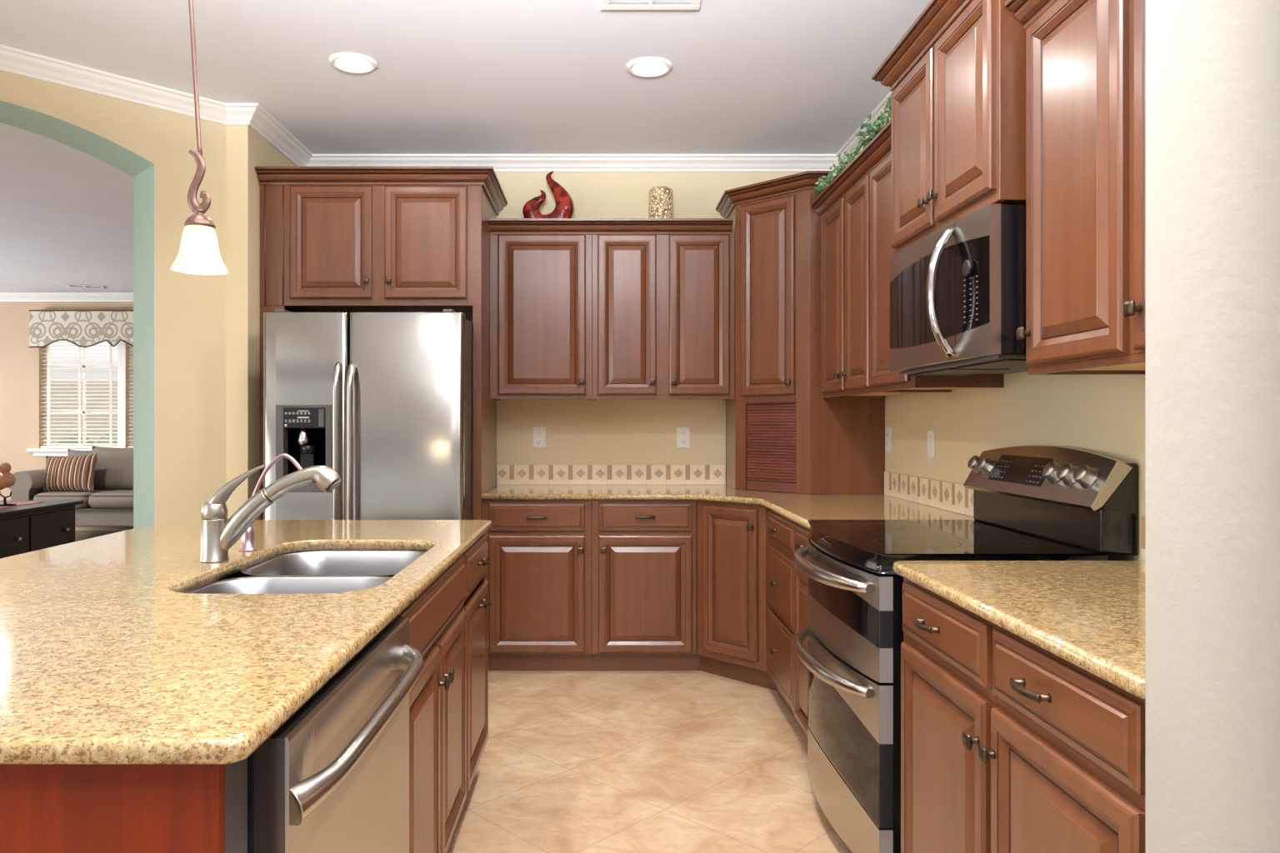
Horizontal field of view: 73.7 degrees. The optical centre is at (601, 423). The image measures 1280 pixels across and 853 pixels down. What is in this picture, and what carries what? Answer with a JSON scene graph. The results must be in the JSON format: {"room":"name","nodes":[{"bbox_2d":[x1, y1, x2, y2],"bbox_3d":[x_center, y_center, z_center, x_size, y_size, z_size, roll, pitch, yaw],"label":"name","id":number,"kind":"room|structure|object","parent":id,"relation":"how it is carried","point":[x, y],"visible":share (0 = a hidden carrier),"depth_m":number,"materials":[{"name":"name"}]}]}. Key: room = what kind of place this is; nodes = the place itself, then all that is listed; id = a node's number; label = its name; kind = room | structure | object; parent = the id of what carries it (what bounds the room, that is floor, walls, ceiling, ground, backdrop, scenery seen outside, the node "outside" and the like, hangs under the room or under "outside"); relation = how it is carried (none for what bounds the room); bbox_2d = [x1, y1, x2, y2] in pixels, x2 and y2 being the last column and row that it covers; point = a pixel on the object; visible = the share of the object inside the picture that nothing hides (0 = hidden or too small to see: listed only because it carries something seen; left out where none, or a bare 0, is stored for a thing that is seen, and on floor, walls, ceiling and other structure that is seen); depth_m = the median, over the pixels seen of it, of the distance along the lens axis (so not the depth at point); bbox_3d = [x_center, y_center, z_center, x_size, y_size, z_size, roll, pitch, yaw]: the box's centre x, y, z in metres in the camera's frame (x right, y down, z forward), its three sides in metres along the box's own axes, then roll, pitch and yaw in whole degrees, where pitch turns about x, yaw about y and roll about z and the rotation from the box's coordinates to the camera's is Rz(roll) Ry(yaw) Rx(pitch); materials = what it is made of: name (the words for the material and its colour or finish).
{"room":"kitchen","nodes":[
{"label":"kitchen","id":0,"kind":"room"},
{"bbox_2d":[0,301,133,530],"bbox_3d":[-5.650,-0.130,10.180,7.900,2.800,0.160,0,0,0],"label":"wall","id":1,"kind":"structure","parent":0,"point":[21,380],"depth_m":10.10,"materials":[{"name":"beige paint"}]},
{"bbox_2d":[26,448,92,456],"bbox_3d":[-5.680,0.345,10.110,2.160,0.090,0.160,0,0,0],"label":"trim","id":2,"kind":"structure","parent":1,"relation":"attached to","point":[37,452],"depth_m":10.07,"materials":[{"name":"white paint"}]},
{"bbox_2d":[0,292,133,301],"bbox_3d":[-5.775,-1.485,6.550,7.650,0.089,7.100,0,0,0],"label":"trim","id":3,"kind":"structure","parent":1,"relation":"attached to","point":[4,297],"depth_m":10.05,"materials":[{"name":"white paint"}]},
{"bbox_2d":[44,340,117,445],"bbox_3d":[-6.190,-0.440,10.215,0.940,1.480,0.050,0,0,0],"label":"window","id":4,"kind":"structure","parent":1,"relation":"in","point":[52,343],"depth_m":10.21,"materials":[{"name":"white paint"}]},
{"bbox_2d":[40,341,117,448],"bbox_3d":[-6.190,-0.426,10.143,0.920,1.447,0.055,0,0,0],"label":"window blind","id":5,"kind":"object","parent":4,"relation":"attached to","point":[48,349],"visible":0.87,"depth_m":10.12,"materials":[{"name":"beige plastic"}]},
{"bbox_2d":[29,310,133,348],"bbox_3d":[-5.565,-1.102,10.023,2.230,0.442,0.144,0,0,0],"label":"window valance","id":6,"kind":"object","parent":1,"relation":"attached to","point":[82,328],"visible":0.59,"depth_m":9.96,"materials":[{"name":"fabric"}]},
{"bbox_2d":[117,340,125,448],"bbox_3d":[-5.678,-0.440,10.094,0.093,1.480,0.012,0,0,0],"label":"trim","id":7,"kind":"structure","parent":1,"relation":"attached to","point":[121,346],"depth_m":10.09,"materials":[{"name":"white paint"}]},
{"bbox_2d":[130,345,133,445],"bbox_3d":[-5.168,-0.440,10.215,0.935,1.480,0.050,0,0,0],"label":"window","id":8,"kind":"structure","parent":1,"relation":"in","point":[131,347],"depth_m":10.19,"materials":[{"name":"white paint"}]},
{"bbox_2d":[127,345,133,448],"bbox_3d":[-5.168,-0.426,10.143,0.915,1.447,0.055,0,0,0],"label":"window blind","id":9,"kind":"object","parent":8,"relation":"attached to","point":[128,447],"visible":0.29,"depth_m":10.13,"materials":[{"name":"beige"}]},
{"bbox_2d":[0,70,154,177],"bbox_3d":[-3.213,-0.130,2.989,0.300,2.800,2.960,0,0,45],"label":"wall","id":10,"kind":"structure","parent":0,"point":[119,133],"depth_m":3.78,"materials":[{"name":"yellow paint"}]},
{"bbox_2d":[133,108,295,529],"bbox_3d":[-1.999,-0.130,4.489,0.547,2.800,1.121,0,0,0],"label":"wall","id":11,"kind":"structure","parent":0,"point":[197,337],"depth_m":4.09,"materials":[{"name":"yellow paint"}]},
{"bbox_2d":[75,530,852,852],"bbox_3d":[-3.200,1.320,4.850,12.800,0.100,10.900,0,0,0],"label":"floor","id":12,"kind":"structure","parent":0,"point":[571,762],"depth_m":3.12,"materials":[{"name":"tile"}]},
{"bbox_2d":[0,500,84,559],"bbox_3d":[-4.059,0.880,5.011,1.162,0.720,1.482,0,0,0],"label":"console","id":13,"kind":"object","parent":12,"relation":"on","point":[31,527],"visible":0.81,"depth_m":5.30,"materials":[{"name":"black paint"}]},
{"bbox_2d":[0,501,44,508],"bbox_3d":[-4.080,0.518,5.000,0.840,0.004,1.200,0,0,0],"label":"table runner","id":14,"kind":"object","parent":13,"relation":"on","point":[17,503],"visible":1,"depth_m":5.53,"materials":[{"name":"fabric"}]},
{"bbox_2d":[0,462,15,506],"bbox_3d":[-3.739,0.381,5.343,0.127,0.270,0.118,0,0,34],"label":"candle stand","id":15,"kind":"object","parent":14,"relation":"on","point":[7,479],"visible":1,"depth_m":5.32,"materials":[{"name":"black metal"}]},
{"bbox_2d":[9,445,133,526],"bbox_3d":[-5.202,0.756,9.495,2.205,1.028,0.950,0,0,0],"label":"sofa","id":16,"kind":"object","parent":12,"relation":"on","point":[110,503],"visible":0.4,"depth_m":9.08,"materials":[{"name":"grey fabric"}]},
{"bbox_2d":[42,453,99,492],"bbox_3d":[-5.800,0.546,9.300,0.668,0.437,0.208,0,0,7],"label":"throw pillow","id":17,"kind":"object","parent":16,"relation":"on","point":[75,472],"visible":0.98,"depth_m":9.23,"materials":[{"name":"fabric"}]},
{"bbox_2d":[33,490,114,509],"bbox_3d":[-5.751,0.827,9.370,0.578,0.163,0.700,0,0,0],"label":"seat cushion","id":18,"kind":"object","parent":16,"relation":"on","point":[38,495],"depth_m":9.05,"materials":[{"name":"grey fabric"}]},
{"bbox_2d":[67,449,93,456],"bbox_3d":[-5.840,0.530,9.640,0.441,0.483,0.200,0,-12,0],"label":"cushion","id":19,"kind":"object","parent":16,"relation":"on","point":[71,452],"depth_m":9.62,"materials":[{"name":"grey fabric"}]},
{"bbox_2d":[88,490,133,509],"bbox_3d":[-5.103,0.827,9.370,0.705,0.163,0.700,0,0,0],"label":"seat cushion","id":20,"kind":"object","parent":16,"relation":"on","point":[112,499],"depth_m":9.03,"materials":[{"name":"grey fabric"}]},
{"bbox_2d":[91,445,133,490],"bbox_3d":[-5.420,0.515,9.600,0.693,0.525,0.240,0,-12,0],"label":"cushion","id":21,"kind":"object","parent":16,"relation":"on","point":[114,467],"depth_m":9.49,"materials":[{"name":"grey fabric"}]},
{"bbox_2d":[0,534,491,852],"bbox_3d":[-0.838,0.829,2.053,0.924,0.882,2.135,0,0,0],"label":"kitchen island","id":22,"kind":"object","parent":12,"relation":"on","point":[44,808],"visible":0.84,"depth_m":1.05,"materials":[{"name":"brown wood"}]},
{"bbox_2d":[0,520,491,764],"bbox_3d":[-0.996,0.371,2.053,1.188,0.030,2.195,0,0,0],"label":"island countertop","id":23,"kind":"structure","parent":22,"relation":"on","point":[107,657],"depth_m":1.43,"materials":[{"name":"beige stone"}]},
{"bbox_2d":[200,465,340,563],"bbox_3d":[-0.854,0.231,2.205,0.360,0.248,0.069,0,0,0],"label":"kitchen faucet","id":24,"kind":"object","parent":23,"relation":"on","point":[219,533],"visible":1,"depth_m":2.18,"materials":[{"name":"silver metal"}]},
{"bbox_2d":[238,453,302,551],"bbox_3d":[-0.925,0.220,2.390,0.180,0.271,0.050,0,0,0],"label":"tap","id":25,"kind":"object","parent":23,"relation":"on","point":[247,538],"visible":0.62,"depth_m":2.38,"materials":[{"name":"silver metal"}]},
{"bbox_2d":[186,550,427,594],"bbox_3d":[-0.717,0.493,2.195,0.477,0.210,0.840,0,0,0],"label":"sink","id":26,"kind":"object","parent":23,"relation":"in","point":[312,572],"visible":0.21,"depth_m":2.38,"materials":[{"name":"metal"}]},
{"bbox_2d":[247,616,424,852],"bbox_3d":[-0.677,0.834,1.410,0.679,0.873,0.680,0,0,0],"label":"dishwasher","id":27,"kind":"object","parent":12,"relation":"on","point":[334,777],"visible":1,"depth_m":1.30,"materials":[{"name":"silver metal"}]},
{"bbox_2d":[247,752,254,852],"bbox_3d":[-0.728,0.791,1.413,0.578,0.778,0.668,0,0,0],"label":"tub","id":28,"kind":"object","parent":27,"relation":"in","point":[250,759],"depth_m":1.08,"materials":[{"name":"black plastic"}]},
{"bbox_2d":[263,309,472,519],"bbox_3d":[-1.122,0.356,4.366,0.944,1.788,0.869,0,0,0],"label":"refrigerator","id":29,"kind":"object","parent":12,"relation":"on","point":[382,401],"visible":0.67,"depth_m":4.00,"materials":[{"name":"grey metal"}]},
{"bbox_2d":[255,166,508,519],"bbox_3d":[-1.133,-0.004,4.582,1.183,2.548,0.693,0,0,0],"label":"tall cabinet","id":30,"kind":"object","parent":12,"relation":"on","point":[333,239],"visible":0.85,"depth_m":4.29,"materials":[{"name":"brown wood"}]},
{"bbox_2d":[482,500,591,670],"bbox_3d":[-0.328,0.829,4.597,0.553,0.882,0.662,0,0,0],"label":"base cabinet","id":31,"kind":"object","parent":12,"relation":"on","point":[538,575],"visible":0.93,"depth_m":4.30,"materials":[{"name":"brown wood"}]},
{"bbox_2d":[591,500,699,670],"bbox_3d":[0.227,0.829,4.597,0.554,0.882,0.662,0,0,0],"label":"base cabinet","id":32,"kind":"object","parent":12,"relation":"on","point":[644,552],"visible":0.99,"depth_m":4.30,"materials":[{"name":"brown wood"}]},
{"bbox_2d":[696,500,776,690],"bbox_3d":[0.948,0.829,4.478,0.931,0.882,0.901,0,0,0],"label":"base cabinet","id":33,"kind":"object","parent":12,"relation":"on","point":[731,537],"visible":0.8,"depth_m":4.15,"materials":[{"name":"brown wood"}]},
{"bbox_2d":[481,485,974,529],"bbox_3d":[0.405,0.371,3.979,2.017,0.030,1.897,0,0,0],"label":"countertop","id":34,"kind":"structure","parent":33,"relation":"on","point":[799,508],"depth_m":4.15,"materials":[{"name":"beige stone"}]},
{"bbox_2d":[715,170,884,494],"bbox_3d":[1.043,-0.445,4.564,0.773,1.599,0.729,0,0,0],"label":"cabinet","id":35,"kind":"object","parent":34,"relation":"on","point":[782,434],"visible":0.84,"depth_m":4.36,"materials":[{"name":"brown wood"}]},
{"bbox_2d":[765,507,807,737],"bbox_3d":[1.070,0.829,3.712,0.686,0.882,0.677,0,0,0],"label":"base cabinet","id":36,"kind":"object","parent":12,"relation":"on","point":[780,530],"visible":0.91,"depth_m":3.62,"materials":[{"name":"brown wood"}]},
{"bbox_2d":[794,523,809,736],"bbox_3d":[1.070,0.829,3.204,0.686,0.882,0.335,0,0,0],"label":"base cabinet","id":37,"kind":"object","parent":12,"relation":"on","point":[802,532],"visible":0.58,"depth_m":3.25,"materials":[{"name":"brown wood"}]},
{"bbox_2d":[900,577,995,852],"bbox_3d":[1.067,0.829,1.935,0.692,0.882,0.513,0,0,0],"label":"base cabinet","id":38,"kind":"object","parent":12,"relation":"on","point":[947,698],"visible":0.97,"depth_m":1.89,"materials":[{"name":"brown wood"}]},
{"bbox_2d":[892,560,1145,699],"bbox_3d":[1.081,0.371,1.700,0.665,0.030,1.033,0,0,0],"label":"countertop","id":39,"kind":"structure","parent":38,"relation":"on","point":[1091,615],"depth_m":1.71,"materials":[{"name":"beige stone"}]},
{"bbox_2d":[794,445,1137,852],"bbox_3d":[1.014,0.655,2.630,0.794,1.171,0.788,0,0,0],"label":"range oven","id":40,"kind":"object","parent":12,"relation":"on","point":[1031,502],"visible":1,"depth_m":2.39,"materials":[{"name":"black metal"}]},
{"bbox_2d":[807,520,1110,574],"bbox_3d":[1.010,0.369,2.630,0.653,0.054,0.788,0,0,0],"label":"cooktop","id":41,"kind":"object","parent":40,"relation":"in","point":[862,547],"depth_m":2.46,"materials":[{"name":"black glass"}]},
{"bbox_2d":[977,625,1145,852],"bbox_3d":[1.067,0.829,1.434,0.692,0.882,0.488,0,0,0],"label":"base cabinet","id":42,"kind":"object","parent":12,"relation":"on","point":[1067,754],"visible":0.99,"depth_m":1.41,"materials":[{"name":"brown wood"}]},
{"bbox_2d":[0,0,930,292],"bbox_3d":[-3.200,-1.580,3.450,12.800,0.100,13.700,0,0,0],"label":"ceiling","id":43,"kind":"structure","parent":0,"point":[450,77],"depth_m":3.76,"materials":[{"name":"paint"}]},
{"bbox_2d":[65,283,104,289],"bbox_3d":[-5.750,-1.524,9.500,0.360,0.012,0.200,0,0,-29],"label":"ceiling vent","id":44,"kind":"object","parent":43,"relation":"in","point":[69,285],"visible":1,"depth_m":9.48,"materials":[{"name":"white metal"}]},
{"bbox_2d":[170,0,228,274],"bbox_3d":[-1.058,-0.966,2.200,0.179,1.144,0.135,0,0,0],"label":"pendant light","id":45,"kind":"object","parent":43,"relation":"hanging from","point":[199,253],"visible":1,"depth_m":2.19,"materials":[{"name":"white glass"}]},
{"bbox_2d":[329,52,377,73],"bbox_3d":[-1.053,-1.524,3.618,0.196,0.012,0.196,0,0,0],"label":"recessed light","id":46,"kind":"object","parent":43,"relation":"in","point":[352,62],"visible":1,"depth_m":3.61,"materials":[{"name":"white paint"}]},
{"bbox_2d":[626,56,672,77],"bbox_3d":[0.205,-1.524,3.660,0.196,0.012,0.196,0,0,0],"label":"recessed light","id":47,"kind":"object","parent":43,"relation":"in","point":[647,67],"visible":1,"depth_m":3.65,"materials":[{"name":"white paint"}]},
{"bbox_2d":[600,0,700,9],"bbox_3d":[0.178,-1.524,3.030,0.360,0.012,0.210,0,0,0],"label":"ceiling vent","id":48,"kind":"object","parent":43,"relation":"in","point":[605,4],"visible":1,"depth_m":3.11,"materials":[{"name":"white paint"}]},
{"bbox_2d":[469,171,803,485],"bbox_3d":[-0.080,-0.130,4.990,3.290,2.800,0.120,0,0,0],"label":"wall","id":49,"kind":"structure","parent":0,"point":[579,432],"depth_m":4.93,"materials":[{"name":"yellow paint"}]},
{"bbox_2d":[0,44,892,171],"bbox_3d":[-1.369,-1.491,3.055,5.568,0.078,3.750,0,0,0],"label":"trim","id":50,"kind":"structure","parent":49,"relation":"attached to","point":[15,61],"depth_m":4.85,"materials":[{"name":"white paint"}]},
{"bbox_2d":[532,427,545,448],"bbox_3d":[-0.361,0.083,4.925,0.074,0.120,0.009,0,0,0],"label":"wall outlet","id":51,"kind":"object","parent":49,"relation":"attached to","point":[538,433],"visible":1,"depth_m":4.92,"materials":[{"name":"white plastic"}]},
{"bbox_2d":[535,430,541,435],"bbox_3d":[-0.361,0.059,4.921,0.034,0.030,0.003,0,0,0],"label":"socket","id":52,"kind":"object","parent":51,"relation":"attached to","point":[537,432],"depth_m":4.92,"materials":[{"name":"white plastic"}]},
{"bbox_2d":[535,439,541,444],"bbox_3d":[-0.361,0.107,4.921,0.034,0.030,0.003,0,0,0],"label":"socket","id":53,"kind":"object","parent":51,"relation":"attached to","point":[537,441],"depth_m":4.92,"materials":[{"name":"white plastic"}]},
{"bbox_2d":[490,234,592,400],"bbox_3d":[-0.328,-0.579,4.741,0.552,0.897,0.376,0,0,0],"label":"upper cabinet","id":54,"kind":"object","parent":49,"relation":"attached to","point":[541,285],"visible":0.98,"depth_m":4.58,"materials":[{"name":"brown wood"}]},
{"bbox_2d":[522,170,574,218],"bbox_3d":[-0.298,-1.219,4.760,0.287,0.380,0.081,0,0,0],"label":"sculpture","id":55,"kind":"object","parent":54,"relation":"on","point":[564,207],"visible":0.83,"depth_m":4.74,"materials":[{"name":"red ceramic"}]},
{"bbox_2d":[496,465,725,484],"bbox_3d":[0.056,0.297,4.924,1.318,0.116,0.011,0,0,0],"label":"backsplash","id":56,"kind":"structure","parent":49,"relation":"attached to","point":[506,474],"depth_m":4.92,"materials":[{"name":"beige tile"}]},
{"bbox_2d":[592,232,734,400],"bbox_3d":[0.333,-0.579,4.741,0.768,0.897,0.376,0,0,0],"label":"upper cabinet","id":57,"kind":"object","parent":49,"relation":"attached to","point":[663,305],"visible":1,"depth_m":4.58,"materials":[{"name":"brown wood"}]},
{"bbox_2d":[488,218,733,234],"bbox_3d":[0.049,-1.055,4.569,1.303,0.074,0.061,0,0,0],"label":"crown molding","id":58,"kind":"structure","parent":57,"relation":"attached to","point":[497,226],"depth_m":4.56,"materials":[{"name":"brown wood"}]},
{"bbox_2d":[648,186,673,218],"bbox_3d":[0.330,-1.167,4.760,0.136,0.278,0.136,0,0,0],"label":"candle holder","id":59,"kind":"object","parent":57,"relation":"on","point":[660,197],"visible":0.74,"depth_m":4.70,"materials":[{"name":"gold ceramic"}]},
{"bbox_2d":[676,427,689,448],"bbox_3d":[0.472,0.083,4.925,0.074,0.120,0.009,0,0,0],"label":"wall outlet","id":60,"kind":"object","parent":49,"relation":"attached to","point":[682,433],"visible":1,"depth_m":4.92,"materials":[{"name":"white plastic"}]},
{"bbox_2d":[680,430,686,435],"bbox_3d":[0.472,0.059,4.921,0.034,0.030,0.003,0,0,0],"label":"socket","id":61,"kind":"object","parent":60,"relation":"attached to","point":[682,432],"depth_m":4.92,"materials":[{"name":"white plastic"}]},
{"bbox_2d":[680,439,686,444],"bbox_3d":[0.472,0.107,4.921,0.034,0.030,0.003,0,0,0],"label":"socket","id":62,"kind":"object","parent":60,"relation":"attached to","point":[682,441],"depth_m":4.92,"materials":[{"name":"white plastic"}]},
{"bbox_2d":[882,371,1145,560],"bbox_3d":[1.475,-0.130,3.055,0.120,2.800,3.750,0,0,0],"label":"wall","id":63,"kind":"structure","parent":0,"point":[1105,415],"depth_m":2.87,"materials":[{"name":"yellow paint"}]},
{"bbox_2d":[821,174,919,398],"bbox_3d":[1.233,-0.576,3.858,0.360,0.902,0.793,0,0,0],"label":"upper cabinet","id":64,"kind":"object","parent":63,"relation":"attached to","point":[846,227],"visible":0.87,"depth_m":3.78,"materials":[{"name":"brown wood"}]},
{"bbox_2d":[810,120,890,218],"bbox_3d":[1.069,-1.055,3.621,0.061,0.074,1.238,0,0,0],"label":"crown molding","id":65,"kind":"structure","parent":64,"relation":"attached to","point":[879,147],"depth_m":3.57,"materials":[{"name":"brown wood"}]},
{"bbox_2d":[814,97,890,194],"bbox_3d":[1.102,-1.156,3.612,0.147,0.120,1.118,0,0,0],"label":"ivy garland","id":66,"kind":"object","parent":65,"relation":"on","point":[873,128],"visible":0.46,"depth_m":3.50,"materials":[{"name":"green plant"}]},
{"bbox_2d":[885,427,891,451],"bbox_3d":[1.410,0.080,4.200,0.009,0.120,0.074,0,0,0],"label":"wall outlet","id":67,"kind":"object","parent":63,"relation":"attached to","point":[888,430],"visible":1,"depth_m":4.18,"materials":[{"name":"white plastic"}]},
{"bbox_2d":[884,471,973,517],"bbox_3d":[1.409,0.297,3.640,0.011,0.116,1.210,0,0,0],"label":"backsplash","id":68,"kind":"structure","parent":63,"relation":"attached to","point":[951,497],"depth_m":3.64,"materials":[{"name":"beige tile"}]},
{"bbox_2d":[927,430,934,458],"bbox_3d":[1.410,0.090,3.655,0.010,0.120,0.074,0,0,0],"label":"wall switch","id":69,"kind":"object","parent":63,"relation":"attached to","point":[931,433],"visible":1,"depth_m":3.64,"materials":[{"name":"white plastic"}]},
{"bbox_2d":[870,153,1003,392],"bbox_3d":[1.246,-0.576,3.231,0.333,0.902,0.461,0,0,0],"label":"upper cabinet","id":70,"kind":"object","parent":63,"relation":"attached to","point":[882,380],"visible":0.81,"depth_m":3.29,"materials":[{"name":"brown wood"}]},
{"bbox_2d":[871,0,1025,256],"bbox_3d":[1.190,-0.911,2.602,0.446,0.666,0.915,0,0,0],"label":"upper cabinet","id":71,"kind":"object","parent":63,"relation":"attached to","point":[956,78],"visible":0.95,"depth_m":2.44,"materials":[{"name":"brown wood"}]},
{"bbox_2d":[890,204,1028,375],"bbox_3d":[1.165,-0.367,2.600,0.491,0.406,0.768,0,0,0],"label":"microwave oven","id":72,"kind":"object","parent":63,"relation":"attached to","point":[957,292],"visible":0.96,"depth_m":2.37,"materials":[{"name":"silver metal"}]},
{"bbox_2d":[1016,0,1145,374],"bbox_3d":[1.233,-0.574,1.694,0.360,0.897,1.020,0,0,0],"label":"upper cabinet","id":73,"kind":"object","parent":63,"relation":"attached to","point":[1086,59],"visible":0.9,"depth_m":1.92,"materials":[{"name":"brown wood"}]},
{"bbox_2d":[1005,0,1056,29],"bbox_3d":[1.069,-1.051,1.692,0.061,0.074,1.015,0,0,0],"label":"crown molding","id":74,"kind":"structure","parent":73,"relation":"attached to","point":[1027,12],"depth_m":2.15,"materials":[{"name":"brown wood"}]},
{"bbox_2d":[1140,515,1145,560],"bbox_3d":[1.409,0.297,1.704,0.011,0.116,1.035,0,0,0],"label":"backsplash","id":75,"kind":"structure","parent":63,"relation":"attached to","point":[1142,517],"depth_m":2.21,"materials":[{"name":"beige tile"}]},
{"bbox_2d":[1145,0,1279,852],"bbox_3d":[1.175,-0.130,1.120,0.851,2.800,0.120,0,0,0],"label":"wall","id":76,"kind":"structure","parent":0,"point":[1212,67],"depth_m":1.09,"materials":[{"name":"white paint"}]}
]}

